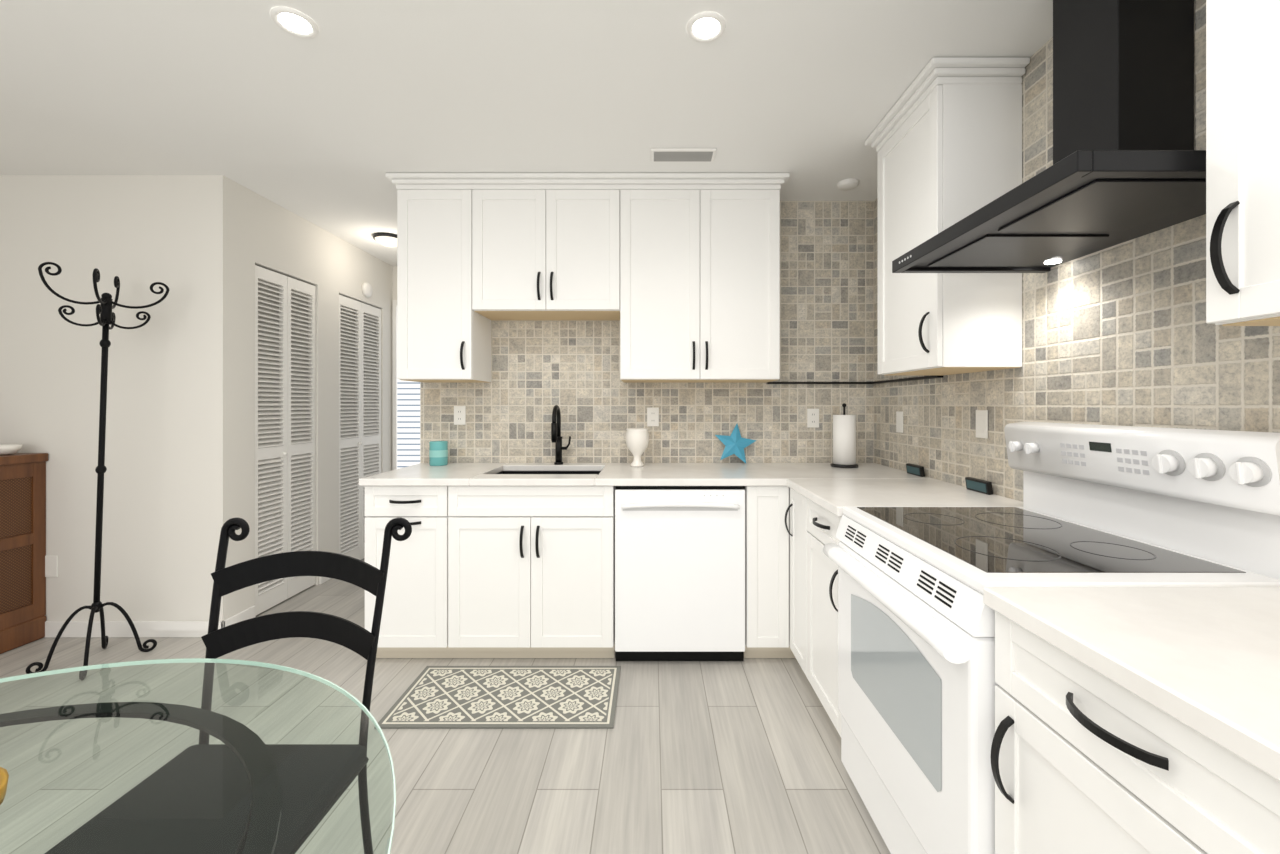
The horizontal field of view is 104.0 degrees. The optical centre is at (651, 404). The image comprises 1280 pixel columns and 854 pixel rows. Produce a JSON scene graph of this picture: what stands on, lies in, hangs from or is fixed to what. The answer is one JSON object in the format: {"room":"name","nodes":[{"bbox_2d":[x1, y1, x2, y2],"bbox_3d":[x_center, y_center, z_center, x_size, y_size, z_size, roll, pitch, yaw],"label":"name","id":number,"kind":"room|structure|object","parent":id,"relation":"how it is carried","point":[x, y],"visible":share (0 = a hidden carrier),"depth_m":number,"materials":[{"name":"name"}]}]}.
{"room":"kitchen","nodes":[
{"label":"kitchen","id":0,"kind":"room"},
{"bbox_2d":[0,175,239,620],"bbox_3d":[-3.518,0.005,2.770,2.365,2.510,0.100,0,0,0],"label":"wall","id":1,"kind":"structure","parent":0,"point":[179,482],"depth_m":2.72,"materials":[{"name":"white paint"}]},
{"bbox_2d":[45,556,57,576],"bbox_3d":[-3.264,0.876,2.716,0.072,0.116,0.006,0,0,0],"label":"outlet","id":2,"kind":"object","parent":1,"relation":"attached to","point":[51,566],"visible":1,"depth_m":2.71,"materials":[{"name":"white plastic"}]},
{"bbox_2d":[44,577,331,637],"bbox_3d":[-3.461,1.216,3.603,2.279,0.087,1.794,0,0,0],"label":"baseboard","id":3,"kind":"structure","parent":1,"relation":"attached to","point":[156,629],"depth_m":2.71,"materials":[{"name":"white wood"}]},
{"bbox_2d":[240,185,392,611],"bbox_3d":[-2.385,0.005,3.730,0.100,2.510,1.780,0,0,0],"label":"wall","id":4,"kind":"structure","parent":0,"point":[274,238],"depth_m":3.51,"materials":[{"name":"white paint"}]},
{"bbox_2d":[255,265,315,614],"bbox_3d":[-2.352,0.210,3.218,0.058,2.076,0.543,0,0,0],"label":"closet door","id":5,"kind":"structure","parent":4,"relation":"in","point":[285,413],"depth_m":3.19,"materials":[{"name":"white wood"}]},
{"bbox_2d":[339,295,380,559],"bbox_3d":[-2.352,0.210,4.035,0.058,2.076,0.599,0,0,0],"label":"closet door","id":6,"kind":"structure","parent":4,"relation":"in","point":[359,390],"depth_m":4.00,"materials":[{"name":"white wood"}]},
{"bbox_2d":[362,282,372,296],"bbox_3d":[-2.319,-0.940,4.080,0.030,0.120,0.120,0,0,0],"label":"smoke detector","id":7,"kind":"object","parent":4,"relation":"attached to","point":[367,290],"visible":0.98,"depth_m":4.05,"materials":[{"name":"white plastic"}]},
{"bbox_2d":[393,266,396,299],"bbox_3d":[-0.487,0.005,4.560,3.895,2.510,0.120,0,0,0],"label":"wall","id":8,"kind":"structure","parent":0,"point":[394,282],"depth_m":4.50,"materials":[{"name":"white paint"}]},
{"bbox_2d":[392,300,419,469],"bbox_3d":[-1.810,0.060,4.484,1.020,2.000,0.028,0,0,0],"label":"window blinds","id":9,"kind":"object","parent":8,"relation":"attached to","point":[405,423],"visible":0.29,"depth_m":4.49,"materials":[{"name":"white plastic"}]},
{"bbox_2d":[0,558,890,853],"bbox_3d":[-1.620,1.290,1.510,6.160,0.060,6.220,0,0,0],"label":"floor","id":10,"kind":"structure","parent":0,"point":[744,756],"depth_m":1.80,"materials":[{"name":"grey wood"}]},
{"bbox_2d":[0,453,47,653],"bbox_3d":[-3.667,0.759,2.488,0.785,0.998,0.456,0,0,0],"label":"base cabinet","id":11,"kind":"object","parent":10,"relation":"on","point":[22,547],"visible":1,"depth_m":2.62,"materials":[{"name":"wood"}]},
{"bbox_2d":[0,444,22,454],"bbox_3d":[-3.375,0.234,2.600,0.128,0.050,0.128,0,0,0],"label":"bowl","id":12,"kind":"object","parent":11,"relation":"on","point":[7,449],"visible":1,"depth_m":2.59,"materials":[{"name":"white ceramic"}]},
{"bbox_2d":[26,262,169,679],"bbox_3d":[-2.688,0.297,2.441,0.371,1.924,0.320,0,0,8],"label":"coat rack","id":13,"kind":"object","parent":10,"relation":"on","point":[105,316],"visible":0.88,"depth_m":2.43,"materials":[{"name":"black metal"}]},
{"bbox_2d":[0,658,395,853],"bbox_3d":[-0.900,0.880,0.350,1.283,0.760,1.283,0,0,0],"label":"glass table","id":14,"kind":"object","parent":10,"relation":"on","point":[248,747],"visible":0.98,"depth_m":0.76,"materials":[{"name":"clear glass"}]},
{"bbox_2d":[0,767,8,804],"bbox_3d":[-0.812,0.469,0.530,0.160,0.060,0.160,0,0,0],"label":"bowl","id":15,"kind":"object","parent":14,"relation":"on","point":[4,775],"visible":1,"depth_m":0.58,"materials":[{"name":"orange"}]},
{"bbox_2d":[45,518,411,853],"bbox_3d":[-0.811,0.762,0.960,0.459,0.979,0.518,0,0,0],"label":"dining chair","id":16,"kind":"object","parent":10,"relation":"on","point":[356,638],"visible":0.77,"depth_m":1.06,"materials":[{"name":"black metal"}]},
{"bbox_2d":[365,485,615,657],"bbox_3d":[-0.788,0.824,2.718,1.205,0.869,0.676,0,0,0],"label":"base cabinet","id":17,"kind":"object","parent":10,"relation":"on","point":[501,571],"visible":0.83,"depth_m":2.42,"materials":[{"name":"white wood"}]},
{"bbox_2d":[374,666,620,728],"bbox_3d":[-0.615,1.256,2.172,0.930,0.007,0.455,0,0,0],"label":"kitchen rug","id":18,"kind":"object","parent":10,"relation":"on","point":[508,697],"visible":0.86,"depth_m":2.13,"materials":[{"name":"grey fabric"}]},
{"bbox_2d":[615,486,744,660],"bbox_3d":[0.136,0.823,2.689,0.633,0.866,0.621,0,0,0],"label":"dishwasher","id":19,"kind":"object","parent":10,"relation":"on","point":[679,573],"visible":0.94,"depth_m":2.40,"materials":[{"name":"white metal"}]},
{"bbox_2d":[744,486,779,657],"bbox_3d":[0.571,0.824,2.709,0.228,0.868,0.694,0,0,0],"label":"base cabinet","id":20,"kind":"object","parent":10,"relation":"on","point":[762,503],"depth_m":2.42,"materials":[{"name":"white wood"}]},
{"bbox_2d":[359,463,911,485],"bbox_3d":[-0.025,0.471,2.724,2.763,0.237,0.665,0,0,0],"label":"countertop","id":21,"kind":"structure","parent":20,"relation":"on","point":[422,474],"depth_m":2.58,"materials":[{"name":"stone"}]},
{"bbox_2d":[429,441,447,465],"bbox_3d":[-1.250,0.282,2.930,0.102,0.140,0.102,0,0,0],"label":"candle","id":22,"kind":"object","parent":21,"relation":"on","point":[438,453],"visible":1,"depth_m":2.89,"materials":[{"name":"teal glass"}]},
{"bbox_2d":[551,405,570,464],"bbox_3d":[-0.532,0.176,2.910,0.101,0.352,0.184,0,0,0],"label":"faucet","id":23,"kind":"object","parent":21,"relation":"on","point":[556,437],"visible":1,"depth_m":2.96,"materials":[{"name":"black metal"}]},
{"bbox_2d":[625,428,648,466],"bbox_3d":[-0.085,0.243,2.880,0.136,0.217,0.136,0,0,0],"label":"vase","id":24,"kind":"object","parent":21,"relation":"on","point":[637,440],"visible":1,"depth_m":2.83,"materials":[{"name":"white ceramic"}]},
{"bbox_2d":[715,424,756,462],"bbox_3d":[0.506,0.230,3.014,0.254,0.245,0.061,0,0,0],"label":"starfish","id":25,"kind":"object","parent":21,"relation":"on","point":[735,443],"visible":0.97,"depth_m":3.00,"materials":[{"name":"blue ceramic"}]},
{"bbox_2d":[830,403,857,467],"bbox_3d":[1.100,0.171,2.860,0.150,0.362,0.150,0,0,0],"label":"paper towel","id":26,"kind":"object","parent":21,"relation":"on","point":[844,440],"visible":1,"depth_m":2.81,"materials":[{"name":"white paper"}]},
{"bbox_2d":[906,463,924,476],"bbox_3d":[1.326,0.327,2.520,0.027,0.052,0.140,0,0,0],"label":"block sign","id":27,"kind":"object","parent":21,"relation":"on","point":[914,469],"visible":1,"depth_m":2.50,"materials":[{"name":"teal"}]},
{"bbox_2d":[783,475,1022,516],"bbox_3d":[0.996,0.370,2.062,0.723,0.035,0.660,0,0,0],"label":"countertop","id":28,"kind":"structure","parent":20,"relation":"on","point":[833,490],"depth_m":2.02,"materials":[{"name":"stone"}]},
{"bbox_2d":[965,477,992,494],"bbox_3d":[1.326,0.327,2.030,0.027,0.052,0.140,0,0,0],"label":"block sign","id":29,"kind":"object","parent":28,"relation":"on","point":[979,485],"visible":1,"depth_m":2.01,"materials":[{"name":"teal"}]},
{"bbox_2d":[780,486,807,678],"bbox_3d":[0.984,0.824,2.266,0.745,0.868,0.338,0,0,0],"label":"base cabinet","id":30,"kind":"object","parent":10,"relation":"on","point":[791,589],"depth_m":2.36,"materials":[{"name":"white wood"}]},
{"bbox_2d":[808,499,841,736],"bbox_3d":[1.010,0.824,1.969,0.692,0.868,0.473,0,0,0],"label":"base cabinet","id":31,"kind":"object","parent":10,"relation":"on","point":[823,525],"depth_m":1.95,"materials":[{"name":"white wood"}]},
{"bbox_2d":[823,422,1279,853],"bbox_3d":[0.953,0.657,1.353,0.753,1.201,0.752,0,0,0],"label":"range","id":32,"kind":"object","parent":10,"relation":"on","point":[1117,506],"visible":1,"depth_m":1.20,"materials":[{"name":"white enameled metal"},{"name":"black glass"}]},
{"bbox_2d":[991,611,1270,853],"bbox_3d":[1.010,0.824,0.685,0.691,0.868,0.578,0,0,0],"label":"base cabinet","id":33,"kind":"object","parent":10,"relation":"on","point":[1085,759],"depth_m":0.74,"materials":[{"name":"white wood"}]},
{"bbox_2d":[983,587,1279,780],"bbox_3d":[1.000,0.370,0.252,0.714,0.035,1.444,0,0,0],"label":"countertop","id":34,"kind":"structure","parent":33,"relation":"on","point":[1204,661],"depth_m":0.74,"materials":[{"name":"stone"}]},
{"bbox_2d":[1271,777,1279,853],"bbox_3d":[1.010,0.824,0.193,0.691,0.868,0.633,0,0,0],"label":"base cabinet","id":35,"kind":"object","parent":10,"relation":"on","point":[1275,784],"depth_m":0.54,"materials":[{"name":"white wood"}]},
{"bbox_2d":[0,0,1052,265],"bbox_3d":[-1.620,-1.280,1.510,6.160,0.060,6.220,0,0,0],"label":"ceiling","id":36,"kind":"structure","parent":0,"point":[340,114],"depth_m":1.97,"materials":[{"name":"white paint"}]},
{"bbox_2d":[270,6,318,37],"bbox_3d":[-1.165,-1.245,1.632,0.130,0.010,0.130,0,0,0],"label":"recessed light","id":37,"kind":"object","parent":36,"relation":"in","point":[294,22],"visible":1,"depth_m":1.63,"materials":[{"name":"white plastic"}]},
{"bbox_2d":[373,233,396,246],"bbox_3d":[-1.960,-1.217,3.730,0.216,0.064,0.216,0,0,0],"label":"ceiling light","id":38,"kind":"object","parent":36,"relation":"attached to","point":[387,239],"visible":0.77,"depth_m":3.66,"materials":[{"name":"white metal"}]},
{"bbox_2d":[651,148,716,161],"bbox_3d":[0.154,-1.243,2.490,0.320,0.013,0.120,0,0,0],"label":"ceiling vent","id":39,"kind":"object","parent":36,"relation":"in","point":[682,154],"visible":0.98,"depth_m":2.47,"materials":[{"name":"white metal"}]},
{"bbox_2d":[686,12,725,42],"bbox_3d":[0.179,-1.245,1.653,0.130,0.010,0.130,0,0,0],"label":"recessed light","id":40,"kind":"object","parent":36,"relation":"in","point":[704,27],"visible":1,"depth_m":1.65,"materials":[{"name":"white plastic"}]},
{"bbox_2d":[837,178,858,190],"bbox_3d":[1.104,-1.237,2.815,0.116,0.024,0.116,0,0,0],"label":"smoke detector","id":41,"kind":"object","parent":36,"relation":"attached to","point":[848,184],"visible":1,"depth_m":2.79,"materials":[{"name":"white plastic"}]},
{"bbox_2d":[420,201,873,462],"bbox_3d":[-0.029,0.005,3.120,2.778,2.510,0.122,0,0,0],"label":"wall","id":42,"kind":"structure","parent":0,"point":[540,369],"depth_m":3.06,"materials":[{"name":"tile"}]},
{"bbox_2d":[393,181,496,382],"bbox_3d":[-1.159,-0.671,2.892,0.465,1.063,0.330,0,0,0],"label":"upper cabinet","id":43,"kind":"object","parent":42,"relation":"attached to","point":[444,326],"depth_m":2.73,"materials":[{"name":"white wood"}]},
{"bbox_2d":[454,406,465,424],"bbox_3d":[-1.175,0.063,3.055,0.072,0.116,0.007,0,0,0],"label":"electrical outlet","id":44,"kind":"object","parent":42,"relation":"attached to","point":[459,415],"visible":1,"depth_m":3.05,"materials":[{"name":"white plastic"}]},
{"bbox_2d":[485,181,620,319],"bbox_3d":[-0.579,-0.861,2.892,0.807,0.684,0.330,0,0,0],"label":"upper cabinet","id":45,"kind":"object","parent":42,"relation":"attached to","point":[553,248],"depth_m":2.73,"materials":[{"name":"white wood"}]},
{"bbox_2d":[647,407,658,425],"bbox_3d":[0.006,0.073,3.055,0.072,0.116,0.007,0,0,0],"label":"electrical outlet","id":46,"kind":"object","parent":42,"relation":"attached to","point":[652,416],"visible":1,"depth_m":3.05,"materials":[{"name":"white plastic"}]},
{"bbox_2d":[605,181,784,382],"bbox_3d":[0.233,-0.671,2.892,0.931,1.063,0.330,0,0,0],"label":"upper cabinet","id":47,"kind":"object","parent":42,"relation":"attached to","point":[677,275],"depth_m":2.73,"materials":[{"name":"white wood"}]},
{"bbox_2d":[807,409,818,427],"bbox_3d":[0.985,0.080,3.055,0.072,0.116,0.007,0,0,0],"label":"electrical outlet","id":48,"kind":"object","parent":42,"relation":"attached to","point":[812,418],"visible":1,"depth_m":3.05,"materials":[{"name":"white plastic"}]},
{"bbox_2d":[766,375,942,383],"bbox_3d":[1.029,-0.134,2.694,0.658,0.012,0.728,0,0,0],"label":"trim","id":49,"kind":"structure","parent":42,"relation":"attached to","point":[911,379],"depth_m":3.03,"materials":[{"name":"black metal"}]},
{"bbox_2d":[874,0,1279,501],"bbox_3d":[1.410,0.005,0.790,0.100,2.510,4.780,0,0,0],"label":"wall","id":50,"kind":"structure","parent":0,"point":[1123,334],"depth_m":1.53,"materials":[{"name":"tile"}]},
{"bbox_2d":[896,411,902,432],"bbox_3d":[1.355,0.093,2.736,0.007,0.116,0.072,0,0,0],"label":"electrical outlet","id":51,"kind":"object","parent":50,"relation":"attached to","point":[899,421],"visible":1,"depth_m":2.73,"materials":[{"name":"white plastic"}]},
{"bbox_2d":[865,57,1029,374],"bbox_3d":[1.181,-0.693,2.079,0.352,1.111,0.576,0,0,0],"label":"upper cabinet","id":52,"kind":"object","parent":50,"relation":"attached to","point":[944,138],"visible":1,"depth_m":1.83,"materials":[{"name":"white wood"}]},
{"bbox_2d":[976,410,987,438],"bbox_3d":[1.355,0.078,2.056,0.007,0.116,0.072,0,0,0],"label":"electrical outlet","id":53,"kind":"object","parent":50,"relation":"attached to","point":[981,423],"visible":1,"depth_m":2.05,"materials":[{"name":"white plastic"}]},
{"bbox_2d":[892,0,1205,272],"bbox_3d":[1.093,-0.852,1.353,0.528,0.792,0.755,0,0,0],"label":"range hood","id":54,"kind":"object","parent":50,"relation":"attached to","point":[1129,162],"visible":0.85,"depth_m":1.25,"materials":[{"name":"black metal"}]},
{"bbox_2d":[1206,0,1279,325],"bbox_3d":[1.202,-0.678,0.694,0.310,1.051,0.508,0,0,0],"label":"upper cabinet","id":55,"kind":"object","parent":50,"relation":"attached to","point":[1242,162],"visible":1,"depth_m":0.87,"materials":[{"name":"white wood"}]}
]}

